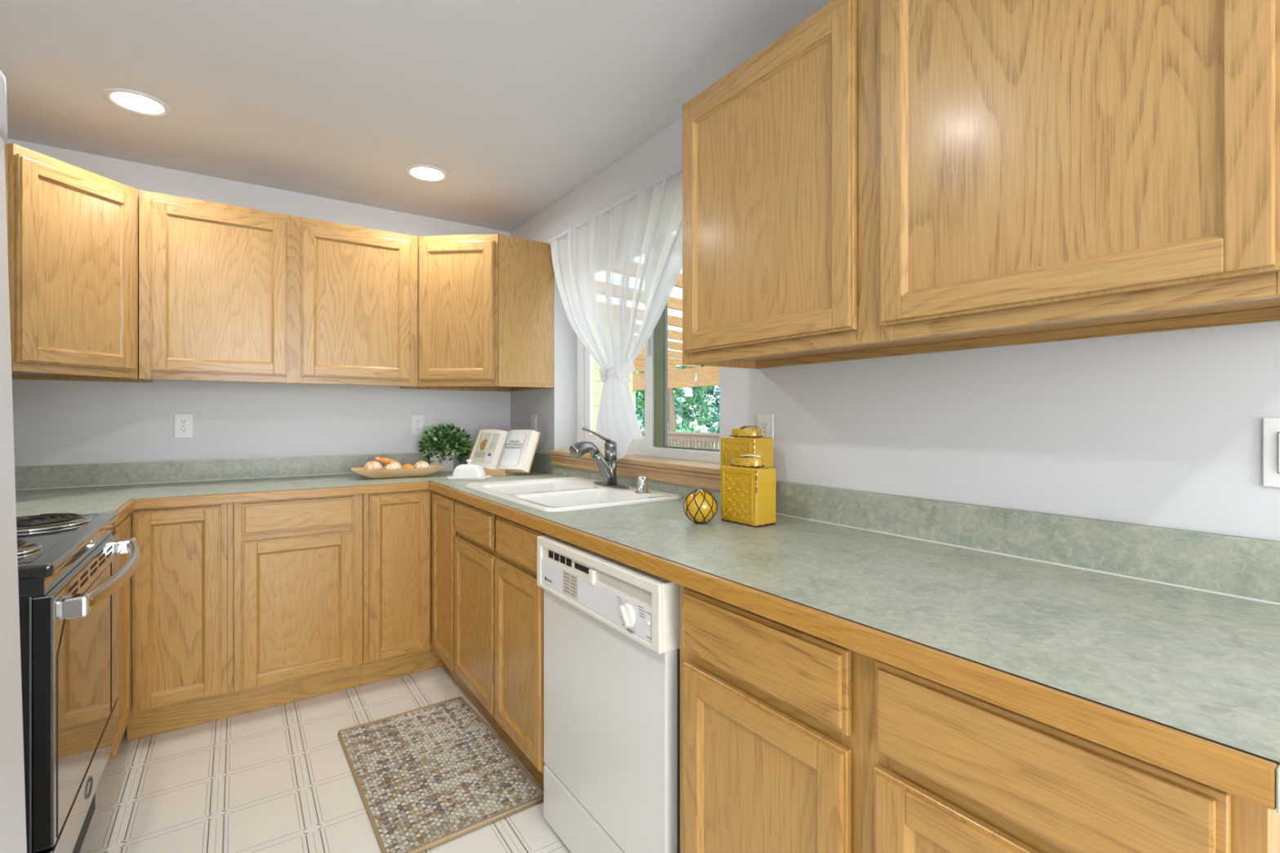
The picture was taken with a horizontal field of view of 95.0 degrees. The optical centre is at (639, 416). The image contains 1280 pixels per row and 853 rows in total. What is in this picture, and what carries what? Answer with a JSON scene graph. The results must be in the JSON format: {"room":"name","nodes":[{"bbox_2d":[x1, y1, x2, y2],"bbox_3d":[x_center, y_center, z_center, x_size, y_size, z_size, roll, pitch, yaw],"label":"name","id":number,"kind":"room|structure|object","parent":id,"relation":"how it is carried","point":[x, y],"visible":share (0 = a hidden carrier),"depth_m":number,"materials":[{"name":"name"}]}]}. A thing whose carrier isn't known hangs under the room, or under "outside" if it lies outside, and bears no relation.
{"room":"kitchen","nodes":[
{"label":"kitchen","id":0,"kind":"room"},
{"bbox_2d":[4,137,510,465],"bbox_3d":[-1.883,0.033,3.030,2.498,2.373,0.150,0,0,-35],"label":"wall","id":1,"kind":"structure","parent":0,"point":[55,422],"depth_m":2.87,"materials":[{"name":"white paint"}]},
{"bbox_2d":[4,142,147,382],"bbox_3d":[-2.315,-0.542,2.250,0.599,0.775,0.642,0,0,-35],"label":"upper cabinet","id":2,"kind":"object","parent":1,"relation":"attached to","point":[73,231],"visible":0.99,"depth_m":2.16,"materials":[{"name":"brown wood"}]},
{"bbox_2d":[173,413,192,438],"bbox_3d":[-2.143,0.044,2.755,0.070,0.115,0.008,0,0,-35],"label":"wall outlet","id":3,"kind":"object","parent":1,"relation":"attached to","point":[183,423],"visible":1,"depth_m":2.75,"materials":[{"name":"white plastic"}]},
{"bbox_2d":[178,418,187,424],"bbox_3d":[-2.142,0.024,2.753,0.033,0.025,0.002,0,0,-34],"label":"receptacle","id":4,"kind":"object","parent":3,"relation":"attached to","point":[181,421],"depth_m":2.75,"materials":[{"name":"grey plastic"}]},
{"bbox_2d":[179,427,187,432],"bbox_3d":[-2.142,0.065,2.753,0.033,0.025,0.002,0,0,-34],"label":"receptacle","id":5,"kind":"object","parent":3,"relation":"attached to","point":[181,429],"depth_m":2.75,"materials":[{"name":"grey plastic"}]},
{"bbox_2d":[14,450,471,489],"bbox_3d":[-1.773,0.255,3.001,2.342,0.101,0.019,0,0,-34],"label":"backsplash","id":6,"kind":"structure","parent":1,"relation":"attached to","point":[110,473],"depth_m":2.75,"materials":[{"name":"green laminate"}]},
{"bbox_2d":[138,190,417,388],"bbox_3d":[-1.692,-0.542,2.848,1.099,0.775,0.363,0,0,-35],"label":"upper cabinet","id":7,"kind":"object","parent":1,"relation":"attached to","point":[230,293],"visible":1,"depth_m":2.65,"materials":[{"name":"brown wood"}]},
{"bbox_2d":[411,414,423,435],"bbox_3d":[-1.272,0.049,3.354,0.070,0.115,0.008,0,0,-35],"label":"wall outlet","id":8,"kind":"object","parent":1,"relation":"attached to","point":[417,420],"visible":0.96,"depth_m":3.35,"materials":[{"name":"white plastic"}]},
{"bbox_2d":[414,426,420,431],"bbox_3d":[-1.270,0.070,3.352,0.033,0.025,0.002,0,0,-34],"label":"receptacle","id":9,"kind":"object","parent":8,"relation":"attached to","point":[416,428],"depth_m":3.35,"materials":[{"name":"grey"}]},
{"bbox_2d":[414,419,420,423],"bbox_3d":[-1.270,0.029,3.352,0.033,0.025,0.002,0,0,-34],"label":"receptacle","id":10,"kind":"object","parent":8,"relation":"attached to","point":[416,421],"depth_m":3.35,"materials":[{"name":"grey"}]},
{"bbox_2d":[403,233,554,391],"bbox_3d":[-0.901,-0.542,3.236,0.641,0.775,0.619,0,0,-35],"label":"upper cabinet","id":11,"kind":"object","parent":1,"relation":"attached to","point":[486,302],"visible":0.97,"depth_m":3.00,"materials":[{"name":"brown wood"}]},
{"bbox_2d":[79,666,570,852],"bbox_3d":[0.286,1.270,-0.144,2.778,0.100,7.839,0,0,-35],"label":"floor","id":12,"kind":"structure","parent":0,"point":[278,779],"depth_m":1.92,"materials":[{"name":"tile"}]},
{"bbox_2d":[0,70,26,852],"bbox_3d":[-0.921,0.359,0.371,0.670,1.712,0.815,-2,1,-34],"label":"refrigerator","id":13,"kind":"object","parent":12,"relation":"on","point":[12,791],"visible":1,"depth_m":0.82,"materials":[{"name":"white metal"}]},
{"bbox_2d":[16,511,140,852],"bbox_3d":[-1.609,0.680,1.331,0.713,1.080,0.787,0,0,-35],"label":"electric stove","id":14,"kind":"object","parent":12,"relation":"on","point":[70,578],"visible":0.82,"depth_m":1.29,"materials":[{"name":"black metal"}]},
{"bbox_2d":[17,511,118,597],"bbox_3d":[-1.644,0.323,1.307,0.629,0.063,0.787,0,0,-34],"label":"cooktop","id":15,"kind":"object","parent":14,"relation":"in","point":[54,555],"depth_m":1.36,"materials":[{"name":"black metal"}]},
{"bbox_2d":[102,503,233,772],"bbox_3d":[-2.066,0.782,2.175,0.920,0.874,1.045,0,0,-35],"label":"base cabinet","id":16,"kind":"object","parent":12,"relation":"on","point":[176,607],"visible":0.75,"depth_m":2.24,"materials":[{"name":"brown wood"}]},
{"bbox_2d":[14,450,1279,813],"bbox_3d":[-0.820,0.273,1.616,2.344,0.142,3.382,0,0,-35],"label":"countertop","id":17,"kind":"structure","parent":16,"relation":"on","point":[1157,646],"depth_m":1.05,"materials":[{"name":"green laminate"}]},
{"bbox_2d":[351,464,445,479],"bbox_3d":[-1.222,0.282,2.970,0.430,0.048,0.200,0,0,-27],"label":"dough bowl","id":18,"kind":"object","parent":17,"relation":"on","point":[421,472],"visible":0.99,"depth_m":2.90,"materials":[{"name":"brown wood"}]},
{"bbox_2d":[364,461,382,470],"bbox_3d":[-1.323,0.254,2.909,0.086,0.066,0.076,0,0,-39],"label":"bread roll","id":19,"kind":"object","parent":18,"relation":"on","point":[371,465],"visible":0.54,"depth_m":2.88,"materials":[{"name":"beige food"}]},
{"bbox_2d":[374,457,401,466],"bbox_3d":[-1.276,0.231,2.976,0.128,0.055,0.068,0,0,-32],"label":"bread roll","id":20,"kind":"object","parent":19,"relation":"on","point":[385,460],"visible":0.77,"depth_m":2.94,"materials":[{"name":"orange food"}]},
{"bbox_2d":[383,462,401,469],"bbox_3d":[-1.233,0.255,2.924,0.082,0.052,0.064,0,0,-16],"label":"bread roll","id":21,"kind":"object","parent":18,"relation":"on","point":[394,465],"visible":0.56,"depth_m":2.90,"materials":[{"name":"beige food"}]},
{"bbox_2d":[401,463,413,468],"bbox_3d":[-1.172,0.261,2.965,0.060,0.044,0.058,0,0,34],"label":"bread roll","id":22,"kind":"object","parent":18,"relation":"on","point":[406,465],"visible":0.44,"depth_m":2.95,"materials":[{"name":"orange food"}]},
{"bbox_2d":[413,461,430,468],"bbox_3d":[-1.124,0.257,3.024,0.080,0.054,0.068,0,0,-22],"label":"bread roll","id":23,"kind":"object","parent":18,"relation":"on","point":[419,464],"visible":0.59,"depth_m":3.00,"materials":[{"name":"beige food"}]},
{"bbox_2d":[417,422,473,471],"bbox_3d":[-1.096,0.169,3.305,0.292,0.274,0.270,0,0,-34],"label":"potted plant","id":24,"kind":"object","parent":17,"relation":"on","point":[441,453],"visible":0.99,"depth_m":3.25,"materials":[{"name":"green plant"}]},
{"bbox_2d":[446,459,491,479],"bbox_3d":[-0.835,0.258,2.866,0.196,0.096,0.112,0,0,7],"label":"butter dish","id":25,"kind":"object","parent":17,"relation":"on","point":[468,471],"visible":1,"depth_m":2.83,"materials":[{"name":"white ceramic"}]},
{"bbox_2d":[484,469,515,475],"bbox_3d":[-0.755,0.221,3.112,0.235,0.169,0.165,0,0,20],"label":"book stand","id":26,"kind":"object","parent":17,"relation":"on","point":[488,472],"visible":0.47,"depth_m":3.02,"materials":[{"name":"brown wood"}]},
{"bbox_2d":[466,429,540,472],"bbox_3d":[-0.740,0.181,3.131,0.396,0.221,0.148,0,0,21],"label":"open cookbook","id":27,"kind":"object","parent":26,"relation":"on","point":[512,451],"visible":0.98,"depth_m":3.11,"materials":[{"name":"white paper"}]},
{"bbox_2d":[474,450,485,456],"bbox_3d":[-0.857,0.200,3.139,0.076,0.034,0.003,0,-30,21],"label":"picture","id":28,"kind":"object","parent":27,"relation":"on","point":[480,453],"depth_m":3.14},
{"bbox_2d":[476,433,483,448],"bbox_3d":[-0.870,0.132,3.188,0.010,0.093,0.001,0,-30,21],"label":"picture","id":29,"kind":"object","parent":27,"relation":"attached to","point":[482,433],"depth_m":3.19},
{"bbox_2d":[480,439,487,450],"bbox_3d":[-0.847,0.154,3.163,0.034,0.068,0.002,0,-30,21],"label":"picture","id":30,"kind":"object","parent":27,"relation":"attached to","point":[483,443],"depth_m":3.16},
{"bbox_2d":[471,432,500,463],"bbox_3d":[-0.828,0.169,3.153,0.120,0.180,0.008,0,-30,21],"label":"page","id":31,"kind":"object","parent":27,"relation":"attached to","point":[486,448],"depth_m":3.15,"materials":[{"name":"multicoloured"}]},
{"bbox_2d":[484,453,493,462],"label":"picture","id":32,"kind":"object","parent":27,"relation":"attached to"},
{"bbox_2d":[504,440,521,448],"bbox_3d":[-0.667,0.148,3.098,0.110,0.046,0.001,0,-30,20],"label":"print","id":33,"kind":"object","parent":27,"relation":"attached to","point":[514,441],"depth_m":3.10},
{"bbox_2d":[465,476,681,519],"bbox_3d":[-0.301,0.360,2.366,0.560,0.253,0.858,0,0,-35],"label":"sink","id":34,"kind":"object","parent":17,"relation":"in","point":[567,493],"depth_m":2.34,"materials":[{"name":"white ceramic"}]},
{"bbox_2d":[568,427,628,488],"bbox_3d":[-0.192,0.171,2.453,0.219,0.251,0.269,0,0,-35],"label":"faucet","id":35,"kind":"object","parent":17,"relation":"on","point":[606,466],"visible":1,"depth_m":2.46,"materials":[{"name":"silver metal"}]},
{"bbox_2d":[683,488,717,524],"bbox_3d":[0.173,0.258,1.685,0.095,0.096,0.095,0,0,-11],"label":"ball","id":36,"kind":"object","parent":17,"relation":"on","point":[700,506],"visible":1,"depth_m":1.65,"materials":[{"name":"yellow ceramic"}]},
{"bbox_2d":[720,425,773,466],"bbox_3d":[0.332,0.167,1.829,0.093,0.278,0.143,0,0,-37],"label":"ceramic canister","id":37,"kind":"object","parent":17,"relation":"on","point":[742,441],"visible":0.31,"depth_m":1.79,"materials":[{"name":"yellow ceramic"}]},
{"bbox_2d":[720,453,776,527],"bbox_3d":[0.310,0.207,1.691,0.087,0.198,0.141,0,0,-36],"label":"ceramic canister","id":38,"kind":"object","parent":17,"relation":"on","point":[748,486],"visible":1,"depth_m":1.65,"materials":[{"name":"yellow ceramic"}]},
{"bbox_2d":[127,494,443,741],"bbox_3d":[-1.583,0.782,2.745,1.181,0.874,0.652,0,0,-35],"label":"base cabinet","id":39,"kind":"object","parent":12,"relation":"on","point":[298,562],"visible":0.91,"depth_m":2.46,"materials":[{"name":"brown wood"}]},
{"bbox_2d":[362,489,457,672],"bbox_3d":[-0.929,0.724,2.992,0.928,0.758,0.985,0,0,-35],"label":"base cabinet","id":40,"kind":"object","parent":12,"relation":"on","point":[408,537],"visible":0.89,"depth_m":2.67,"materials":[{"name":"brown wood"}]},
{"bbox_2d":[337,696,543,852],"bbox_3d":[-0.724,1.212,2.060,0.490,0.016,0.824,0,0,-36],"label":"woven rug","id":41,"kind":"object","parent":12,"relation":"on","point":[428,777],"visible":1,"depth_m":1.98,"materials":[{"name":"beige fabric"}]},
{"bbox_2d":[443,500,546,788],"bbox_3d":[-0.397,0.782,2.471,0.636,0.874,1.267,0,0,-35],"label":"base cabinet","id":42,"kind":"object","parent":12,"relation":"on","point":[499,600],"visible":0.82,"depth_m":2.05,"materials":[{"name":"brown wood"}]},
{"bbox_2d":[537,534,679,852],"bbox_3d":[0.116,0.782,1.667,0.634,0.856,0.617,0,0,-35],"label":"dishwasher","id":43,"kind":"object","parent":12,"relation":"on","point":[611,627],"visible":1,"depth_m":1.45,"materials":[{"name":"white metal"}]},
{"bbox_2d":[564,572,576,595],"bbox_3d":[-0.188,0.452,1.579,0.001,0.050,0.071,0,0,-34],"label":"print","id":44,"kind":"object","parent":43,"relation":"attached to","point":[570,578],"depth_m":1.58,"materials":[{"name":"grey"}]},
{"bbox_2d":[646,614,650,636],"bbox_3d":[0.019,0.456,1.279,0.001,0.043,0.016,0,0,-34],"label":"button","id":45,"kind":"object","parent":43,"relation":"attached to","point":[648,616],"depth_m":1.28,"materials":[{"name":"white plastic"}]},
{"bbox_2d":[677,648,679,852],"bbox_3d":[0.144,0.782,1.687,0.566,0.856,0.605,0,0,-34],"label":"tub","id":46,"kind":"object","parent":43,"relation":"in","point":[678,650],"depth_m":1.28,"materials":[{"name":"grey metal"}]},
{"bbox_2d":[680,585,1279,852],"bbox_3d":[0.574,0.782,1.059,0.636,0.874,0.864,0,0,-35],"label":"base cabinet","id":47,"kind":"object","parent":12,"relation":"on","point":[793,740],"visible":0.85,"depth_m":0.84,"materials":[{"name":"brown wood"}]},
{"bbox_2d":[0,0,832,232],"bbox_3d":[0.286,-1.215,-0.144,2.778,0.120,7.839,0,0,-35],"label":"ceiling","id":48,"kind":"structure","parent":0,"point":[522,104],"depth_m":2.02,"materials":[{"name":"white paint"}]},
{"bbox_2d":[101,88,172,117],"bbox_3d":[-1.847,-1.152,2.158,0.198,0.005,0.198,0,0,-35],"label":"recessed light","id":49,"kind":"object","parent":48,"relation":"in","point":[131,100],"visible":1,"depth_m":2.15,"materials":[{"name":"white plastic"}]},
{"bbox_2d":[404,164,448,182],"bbox_3d":[-1.012,-1.152,2.787,0.198,0.005,0.198,0,0,-35],"label":"recessed light","id":50,"kind":"object","parent":48,"relation":"in","point":[426,173],"visible":1,"depth_m":2.78,"materials":[{"name":"white plastic"}]},
{"bbox_2d":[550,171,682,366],"bbox_3d":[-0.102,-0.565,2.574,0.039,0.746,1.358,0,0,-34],"label":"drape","id":51,"kind":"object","parent":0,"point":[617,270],"depth_m":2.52,"materials":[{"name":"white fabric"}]},
{"bbox_2d":[510,116,1279,541],"bbox_3d":[1.393,0.033,0.617,0.170,2.373,7.839,0,0,-35],"label":"wall","id":52,"kind":"structure","parent":0,"point":[1165,428],"depth_m":1.29,"materials":[{"name":"white paint"}]},
{"bbox_2d":[531,414,536,431],"bbox_3d":[-0.612,0.048,3.377,0.008,0.115,0.070,0,0,-35],"label":"wall outlet","id":53,"kind":"object","parent":52,"relation":"attached to","point":[533,416],"visible":0.79,"depth_m":3.37,"materials":[{"name":"white plastic"}]},
{"bbox_2d":[530,452,551,473],"bbox_3d":[-0.640,0.255,3.406,0.019,0.101,0.595,0,0,-34],"label":"backsplash","id":54,"kind":"structure","parent":52,"relation":"attached to","point":[541,462],"depth_m":3.25,"materials":[{"name":"green laminate"}]},
{"bbox_2d":[548,449,720,490],"bbox_3d":[-0.029,0.220,2.620,0.174,0.077,1.385,0,0,-35],"label":"window sill","id":55,"kind":"structure","parent":52,"relation":"attached to","point":[707,475],"depth_m":2.36,"materials":[{"name":"brown wood"}]},
{"bbox_2d":[551,464,720,503],"bbox_3d":[-0.079,0.283,2.590,0.019,0.046,1.384,0,0,-34],"label":"backsplash","id":56,"kind":"structure","parent":52,"relation":"attached to","point":[683,491],"depth_m":2.49,"materials":[{"name":"green laminate"}]},
{"bbox_2d":[577,302,719,462],"bbox_3d":[0.032,-0.339,2.709,0.042,1.039,1.313,0,0,-35],"label":"window","id":57,"kind":"structure","parent":52,"relation":"in","point":[656,346],"depth_m":2.67,"materials":[{"name":"white plastic"}]},
{"bbox_2d":[757,413,773,449],"bbox_3d":[0.405,0.050,1.898,0.008,0.115,0.070,0,0,-35],"label":"wall outlet","id":58,"kind":"object","parent":52,"relation":"attached to","point":[765,421],"visible":0.7,"depth_m":1.89,"materials":[{"name":"white plastic"}]},
{"bbox_2d":[760,422,768,429],"bbox_3d":[0.402,0.030,1.897,0.002,0.025,0.033,0,0,-34],"label":"receptacle","id":59,"kind":"object","parent":58,"relation":"attached to","point":[764,425],"depth_m":1.90,"materials":[{"name":"grey plastic"}]},
{"bbox_2d":[682,0,1279,368],"bbox_3d":[0.604,-0.542,1.315,0.336,0.775,1.260,0,0,-35],"label":"upper cabinet","id":60,"kind":"object","parent":52,"relation":"attached to","point":[881,178],"visible":1,"depth_m":1.05,"materials":[{"name":"brown wood"}]},
{"bbox_2d":[776,480,1279,603],"bbox_3d":[0.704,0.255,1.450,0.019,0.101,1.378,0,0,-34],"label":"backsplash","id":61,"kind":"structure","parent":52,"relation":"attached to","point":[1238,566],"depth_m":1.19,"materials":[{"name":"green laminate"}]},
{"bbox_2d":[1262,417,1279,487],"bbox_3d":[1.069,0.059,0.929,0.010,0.115,0.116,0,0,-35],"label":"light switch","id":62,"kind":"object","parent":52,"relation":"attached to","point":[1271,426],"visible":1,"depth_m":0.97,"materials":[{"name":"white plastic"}]},
{"label":"outside","id":63,"kind":"structure","parent":0,"visible":0},
{"bbox_3d":[0.600,1.248,5.989,4.527,0.045,11.192,0,0,-34],"label":"deck","id":64,"kind":"object","parent":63,"visible":0},
{"bbox_2d":[592,357,632,454],"bbox_3d":[-0.578,-0.220,5.637,1.107,2.880,0.175,0,0,-35],"label":"house siding","id":65,"kind":"object","parent":64,"relation":"on","point":[597,384],"depth_m":5.65,"materials":[{"name":"yellow"}]},
{"bbox_2d":[632,391,635,412],"bbox_3d":[-0.164,0.377,10.832,0.120,1.694,0.120,0,0,-35],"label":"post","id":66,"kind":"object","parent":64,"relation":"on","point":[633,392],"visible":0.12,"depth_m":10.81,"materials":[{"name":"white wood"}]},
{"bbox_2d":[632,365,719,391],"bbox_3d":[2.538,-0.622,6.901,0.090,0.300,11.500,0,0,-35],"label":"header beam","id":67,"kind":"structure","parent":66,"relation":"on","point":[708,375],"depth_m":9.40,"materials":[{"name":"beige wood"}]},
{"bbox_2d":[634,365,644,372],"bbox_3d":[-1.648,-0.972,9.351,4.625,0.364,0.040,0,0,-35],"label":"rafter","id":68,"kind":"object","parent":67,"relation":"on","point":[638,368],"visible":0.02,"depth_m":10.47,"materials":[{"name":"brown wood"}]},
{"bbox_2d":[632,360,676,369],"bbox_3d":[-1.286,-0.972,8.824,4.625,0.364,0.040,0,0,-35],"label":"rafter","id":69,"kind":"object","parent":67,"relation":"on","point":[636,362],"visible":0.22,"depth_m":9.71,"materials":[{"name":"brown wood"}]},
{"bbox_2d":[640,346,682,359],"bbox_3d":[-0.561,-0.972,7.769,4.625,0.364,0.040,0,0,-35],"label":"rafter","id":70,"kind":"object","parent":67,"relation":"on","point":[671,353],"visible":0.02,"depth_m":8.46,"materials":[{"name":"brown wood"}]},
{"bbox_2d":[635,353,700,367],"bbox_3d":[-0.923,-0.972,8.296,4.625,0.364,0.040,0,0,-35],"label":"rafter","id":71,"kind":"object","parent":67,"relation":"on","point":[641,357],"visible":0.02,"depth_m":9.27,"materials":[{"name":"brown wood"}]},
{"bbox_2d":[667,296,682,311],"bbox_3d":[0.889,-0.972,5.659,4.625,0.364,0.040,0,0,-35],"label":"rafter","id":72,"kind":"object","parent":67,"relation":"on","point":[673,303],"visible":0.02,"depth_m":5.24,"materials":[{"name":"brown wood"}]},
{"bbox_2d":[667,315,682,328],"bbox_3d":[0.527,-0.972,6.186,4.625,0.364,0.040,0,0,-35],"label":"rafter","id":73,"kind":"object","parent":67,"relation":"on","point":[673,321],"visible":0.02,"depth_m":6.05,"materials":[{"name":"brown wood"}]},
{"bbox_2d":[667,328,682,340],"bbox_3d":[0.164,-0.972,6.714,4.625,0.364,0.040,0,0,-35],"label":"rafter","id":74,"kind":"object","parent":67,"relation":"on","point":[674,335],"visible":0.02,"depth_m":6.86,"materials":[{"name":"brown wood"}]},
{"bbox_2d":[667,340,682,351],"bbox_3d":[-0.198,-0.972,7.241,4.625,0.364,0.040,0,0,-35],"label":"rafter","id":75,"kind":"object","parent":67,"relation":"on","point":[671,344],"visible":0.02,"depth_m":7.67,"materials":[{"name":"brown wood"}]},
{"bbox_2d":[674,273,682,288],"bbox_3d":[1.252,-0.972,5.131,4.625,0.364,0.040,0,0,-35],"label":"rafter","id":76,"kind":"object","parent":67,"relation":"on","point":[679,282],"visible":0.02,"depth_m":4.46,"materials":[{"name":"brown wood"}]},
{"bbox_3d":[2.339,-0.972,3.549,4.627,0.100,0.040,4,-2,-34],"label":"rafter","id":77,"kind":"object","parent":67,"relation":"on","visible":0},
{"bbox_2d":[635,269,682,371],"bbox_3d":[0.102,-1.036,6.987,4.820,0.299,9.800,0,0,-35],"label":"roof panel","id":78,"kind":"object","parent":77,"relation":"on","point":[677,292],"visible":0.02,"depth_m":5.95,"materials":[{"name":"white"}]},
{"bbox_2d":[635,431,719,462],"bbox_3d":[2.141,0.733,7.477,0.140,0.984,7.999,0,0,-35],"label":"deck railing","id":79,"kind":"object","parent":64,"relation":"on","point":[674,438],"visible":0.04,"depth_m":9.34,"materials":[{"name":"brown"}]},
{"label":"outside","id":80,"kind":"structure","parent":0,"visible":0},
{"bbox_3d":[3.398,1.630,22.963,28.387,0.180,46.000,0,0,-34],"label":"ground","id":81,"kind":"structure","parent":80,"visible":0},
{"bbox_2d":[635,365,685,429],"bbox_3d":[0.432,-1.365,21.139,2.950,5.817,3.215,0,0,24],"label":"leafy tree","id":82,"kind":"object","parent":81,"relation":"on","point":[677,402],"visible":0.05,"depth_m":20.54,"materials":[{"name":"green plant"}]},
{"bbox_2d":[635,365,716,461],"bbox_3d":[0.753,-0.722,14.740,2.704,4.534,3.022,0,0,-1],"label":"leafy tree","id":83,"kind":"object","parent":81,"relation":"on","point":[697,421],"visible":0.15,"depth_m":14.82,"materials":[{"name":"green plant"}]},
{"bbox_2d":[687,385,719,433],"bbox_3d":[3.077,-1.397,19.239,3.248,5.881,3.023,0,0,-35],"label":"leafy tree","id":84,"kind":"object","parent":81,"relation":"on","point":[712,429],"visible":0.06,"depth_m":19.61,"materials":[{"name":"green plant"}]},
{"bbox_3d":[-0.081,-0.930,2.574,0.043,0.028,1.375,0,0,-34],"label":"curtain rod","id":85,"kind":"object","parent":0,"visible":0},
{"bbox_2d":[547,164,682,459],"bbox_3d":[-0.119,-0.378,2.563,0.097,1.131,1.358,0,0,-33],"label":"sheer curtain","id":86,"kind":"object","parent":85,"relation":"hanging from","point":[617,270],"visible":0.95,"depth_m":2.51,"materials":[{"name":"white fabric"}]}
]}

